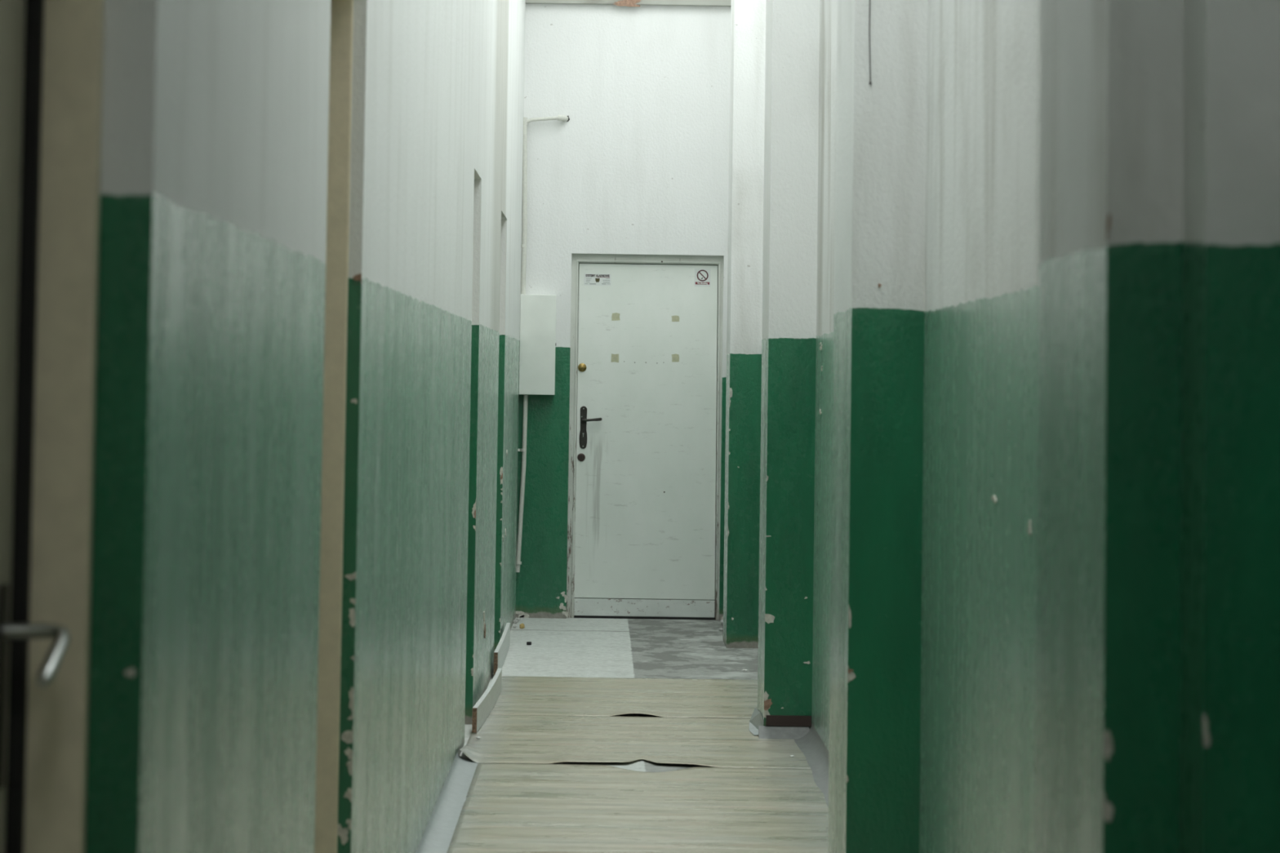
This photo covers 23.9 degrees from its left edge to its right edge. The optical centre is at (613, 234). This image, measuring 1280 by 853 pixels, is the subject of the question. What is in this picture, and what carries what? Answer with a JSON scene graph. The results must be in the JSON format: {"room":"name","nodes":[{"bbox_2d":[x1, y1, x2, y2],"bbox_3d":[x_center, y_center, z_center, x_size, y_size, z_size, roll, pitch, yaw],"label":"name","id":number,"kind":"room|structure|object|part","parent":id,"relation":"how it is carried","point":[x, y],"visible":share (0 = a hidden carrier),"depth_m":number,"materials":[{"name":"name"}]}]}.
{"room":"corridor","nodes":[
{"label":"corridor","id":0,"kind":"room"},
{"bbox_2d":[84,0,525,852],"bbox_3d":[-0.638,-0.350,7.345,0.264,4.050,19.840,1,-3,0],"label":"wall","id":1,"kind":"structure","parent":0,"point":[202,700],"depth_m":4.82,"materials":[{"name":"paint"}]},
{"bbox_2d":[0,0,104,852],"bbox_3d":[-0.675,0.378,2.889,0.192,2.160,0.930,1,-3,0],"label":"door","id":2,"kind":"structure","parent":1,"relation":"in","point":[51,51],"depth_m":3.33,"materials":[{"name":"beige paint"}]},
{"bbox_3d":[-0.658,0.487,3.250,0.004,0.220,0.044,1,-3,0],"label":"handle plate","id":3,"kind":"part","parent":2,"relation":"part of","materials":[{"name":"grey metal"}]},
{"bbox_3d":[-0.670,0.565,3.311,0.042,0.070,0.020,1,-3,0],"label":"strike plate","id":4,"kind":"part","parent":2,"relation":"part of","materials":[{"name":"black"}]},
{"bbox_3d":[-0.621,0.445,3.201,0.077,0.058,0.118,1,-3,0],"label":"handle","id":5,"kind":"part","parent":2,"relation":"part of","materials":[{"name":"silver metal"}]},
{"bbox_2d":[314,0,353,852],"bbox_3d":[-0.661,0.520,5.791,0.223,2.160,0.780,1,-3,0],"label":"door","id":6,"kind":"structure","parent":1,"relation":"in","point":[329,671],"depth_m":6.17,"materials":[{"name":"beige paint"}]},
{"bbox_2d":[415,752,477,852],"bbox_3d":[-0.501,1.710,8.325,0.078,0.034,4.357,1,-3,0],"label":"baseboard","id":7,"kind":"structure","parent":1,"relation":"attached to","point":[437,837],"depth_m":9.27,"materials":[{"name":"grey plastic"}]},
{"bbox_2d":[493,622,510,677],"bbox_3d":[-0.521,1.954,14.246,0.021,0.111,1.650,1,-3,0],"label":"skirting board","id":8,"kind":"object","parent":1,"relation":"attached to","point":[500,652],"visible":0.86,"depth_m":14.01,"materials":[{"name":"white paint"}]},
{"bbox_2d":[519,294,555,395],"bbox_3d":[-0.421,0.620,16.929,0.204,0.559,0.099,1,-3,0],"label":"electrical box","id":9,"kind":"object","parent":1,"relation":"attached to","point":[537,312],"visible":1,"depth_m":16.88,"materials":[{"name":"paint"}]},
{"bbox_2d":[459,617,758,772],"bbox_3d":[0.112,1.753,7.118,1.825,0.150,20.090,1,-3,0],"label":"floor","id":10,"kind":"structure","parent":0,"point":[568,647],"depth_m":14.80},
{"bbox_2d":[519,623,524,628],"bbox_3d":[-0.488,2.098,16.172,0.029,0.028,0.031,1,-3,0],"label":"lump","id":11,"kind":"object","parent":10,"relation":"on","point":[522,625],"visible":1,"depth_m":16.16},
{"bbox_2d":[489,675,757,718],"bbox_3d":[0.102,1.942,12.729,1.271,0.014,1.560,1,-3,0],"label":"sheet","id":12,"kind":"object","parent":10,"relation":"on","point":[518,695],"visible":0.81,"depth_m":12.68,"materials":[{"name":"beige laminate"}]},
{"bbox_2d":[471,668,502,733],"bbox_3d":[-0.498,1.858,12.088,0.026,0.093,1.571,1,-3,1],"label":"skirting board","id":13,"kind":"object","parent":12,"relation":"on","point":[485,704],"visible":1,"depth_m":11.81,"materials":[{"name":"white paint"}]},
{"bbox_2d":[459,714,810,768],"bbox_3d":[0.103,1.850,11.184,1.272,0.046,1.548,1,-3,0],"label":"sheet","id":14,"kind":"object","parent":10,"relation":"on","point":[725,743],"visible":0.96,"depth_m":11.09,"materials":[{"name":"beige laminate"}]},
{"bbox_2d":[749,707,763,735],"bbox_3d":[0.541,1.864,11.633,0.046,0.070,0.580,1,-3,0],"label":"baseboard","id":15,"kind":"structure","parent":14,"relation":"on","point":[756,720],"depth_m":11.58,"materials":[{"name":"grey plastic"}]},
{"bbox_2d":[758,725,808,739],"bbox_3d":[0.639,1.867,11.295,0.190,0.044,0.085,1,-3,0],"label":"floor","id":16,"kind":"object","parent":14,"relation":"on","point":[764,731],"visible":0.71,"depth_m":11.31,"materials":[{"name":"grey concrete"}]},
{"bbox_2d":[446,763,828,852],"bbox_3d":[0.141,1.518,3.934,1.206,0.003,13.007,1,-3,0],"label":"sheet","id":17,"kind":"object","parent":10,"relation":"on","point":[507,808],"visible":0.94,"depth_m":9.31,"materials":[{"name":"beige laminate"}]},
{"bbox_2d":[515,3,731,621],"bbox_3d":[0.135,0.154,17.127,1.825,4.078,0.253,1,-3,0],"label":"wall","id":18,"kind":"structure","parent":0,"point":[638,164],"depth_m":17.03,"materials":[{"name":"paint"}]},
{"bbox_2d":[515,395,528,572],"bbox_3d":[-0.531,1.394,16.897,0.092,0.990,0.034,1,-3,0],"label":"conduit","id":19,"kind":"object","parent":18,"relation":"attached to","point":[518,562],"visible":0.86,"depth_m":16.89,"materials":[{"name":"paint"}]},
{"bbox_2d":[520,115,568,294],"bbox_3d":[-0.411,-0.166,16.996,0.306,1.013,0.069,1,-3,0],"label":"conduit","id":20,"kind":"object","parent":18,"relation":"attached to","point":[559,117],"visible":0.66,"depth_m":16.97,"materials":[{"name":"paint"}]},
{"bbox_2d":[525,0,731,6],"bbox_3d":[0.212,-1.311,17.051,1.415,0.065,0.048,1,-3,0],"label":"trim","id":21,"kind":"structure","parent":18,"relation":"attached to","point":[618,2],"depth_m":17.03,"materials":[{"name":"paint"}]},
{"bbox_2d":[566,253,723,620],"bbox_3d":[0.182,1.092,17.081,1.060,2.145,0.233,1,-3,0],"label":"door","id":22,"kind":"structure","parent":18,"relation":"in","point":[644,469],"depth_m":17.02,"materials":[{"name":"paint"}]},
{"bbox_3d":[-0.169,1.089,17.017,0.045,0.240,0.005,1,-3,0],"label":"handle plate","id":23,"kind":"part","parent":22,"relation":"part of","materials":[{"name":"brown metal"}]},
{"bbox_3d":[-0.122,1.046,16.992,0.115,0.030,0.051,1,-3,0],"label":"handle","id":24,"kind":"part","parent":22,"relation":"part of","materials":[{"name":"brown metal"}]},
{"bbox_2d":[584,280,610,284],"bbox_3d":[-0.089,0.266,17.058,0.143,0.036,0.001,1,-3,0],"label":"print","id":25,"kind":"object","parent":22,"relation":"attached to","point":[586,282],"depth_m":17.06,"materials":[{"name":"grey paper"}]},
{"bbox_3d":[0.175,2.101,16.988,0.790,0.096,0.044,1,-3,0],"label":"kick rail","id":26,"kind":"part","parent":22,"relation":"part of","materials":[{"name":"paint"}]},
{"bbox_2d":[723,0,766,648],"bbox_3d":[0.686,0.069,15.505,0.178,4.050,0.462,1,-3,0],"label":"pillar","id":27,"kind":"structure","parent":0,"point":[748,17],"depth_m":15.27,"materials":[{"name":"paint"}]},
{"bbox_2d":[757,0,820,729],"bbox_3d":[0.686,-0.118,11.689,0.184,4.050,0.503,1,-3,0],"label":"pillar","id":28,"kind":"structure","parent":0,"point":[792,69],"depth_m":11.42,"materials":[{"name":"paint"}]},
{"bbox_2d":[765,715,811,726],"bbox_3d":[0.658,1.827,11.339,0.170,0.039,0.010,1,-3,0],"label":"trim","id":29,"kind":"structure","parent":28,"relation":"attached to","point":[771,720],"depth_m":11.34,"materials":[{"name":"brown"}]},
{"bbox_2d":[827,0,927,852],"bbox_3d":[0.689,-0.308,7.793,0.184,4.050,0.603,1,-3,0],"label":"pillar","id":30,"kind":"structure","parent":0,"point":[878,385],"depth_m":7.47,"materials":[{"name":"paint"}]},
{"bbox_2d":[869,0,871,84],"bbox_3d":[0.640,-0.626,7.507,0.008,0.510,0.006,1,-3,0],"label":"wire","id":31,"kind":"object","parent":30,"relation":"attached to","point":[870,82],"visible":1,"depth_m":7.50,"materials":[{"name":"grey"}]},
{"bbox_2d":[811,0,1040,852],"bbox_3d":[0.903,-0.146,11.056,0.262,4.050,11.910,1,-3,0],"label":"wall","id":32,"kind":"structure","parent":0,"point":[977,734],"depth_m":6.45,"materials":[{"name":"paint"}]},
{"bbox_2d":[794,723,828,807],"bbox_3d":[0.708,1.781,9.670,0.075,0.058,3.330,1,-3,0],"label":"baseboard","id":33,"kind":"structure","parent":32,"relation":"attached to","point":[814,749],"depth_m":10.62,"materials":[{"name":"grey plastic"}]},
{"bbox_2d":[1034,0,1184,852],"bbox_3d":[0.691,-0.497,3.938,0.184,4.050,0.583,1,-3,0],"label":"pillar","id":34,"kind":"structure","parent":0,"point":[1109,444],"depth_m":3.63,"materials":[{"name":"paint"}]},
{"bbox_2d":[1179,0,1279,852],"bbox_3d":[0.745,-0.508,3.699,0.110,4.050,0.382,1,-3,0],"label":"pillar","id":35,"kind":"structure","parent":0,"point":[1229,740],"depth_m":3.48,"materials":[{"name":"paint"}]}
]}

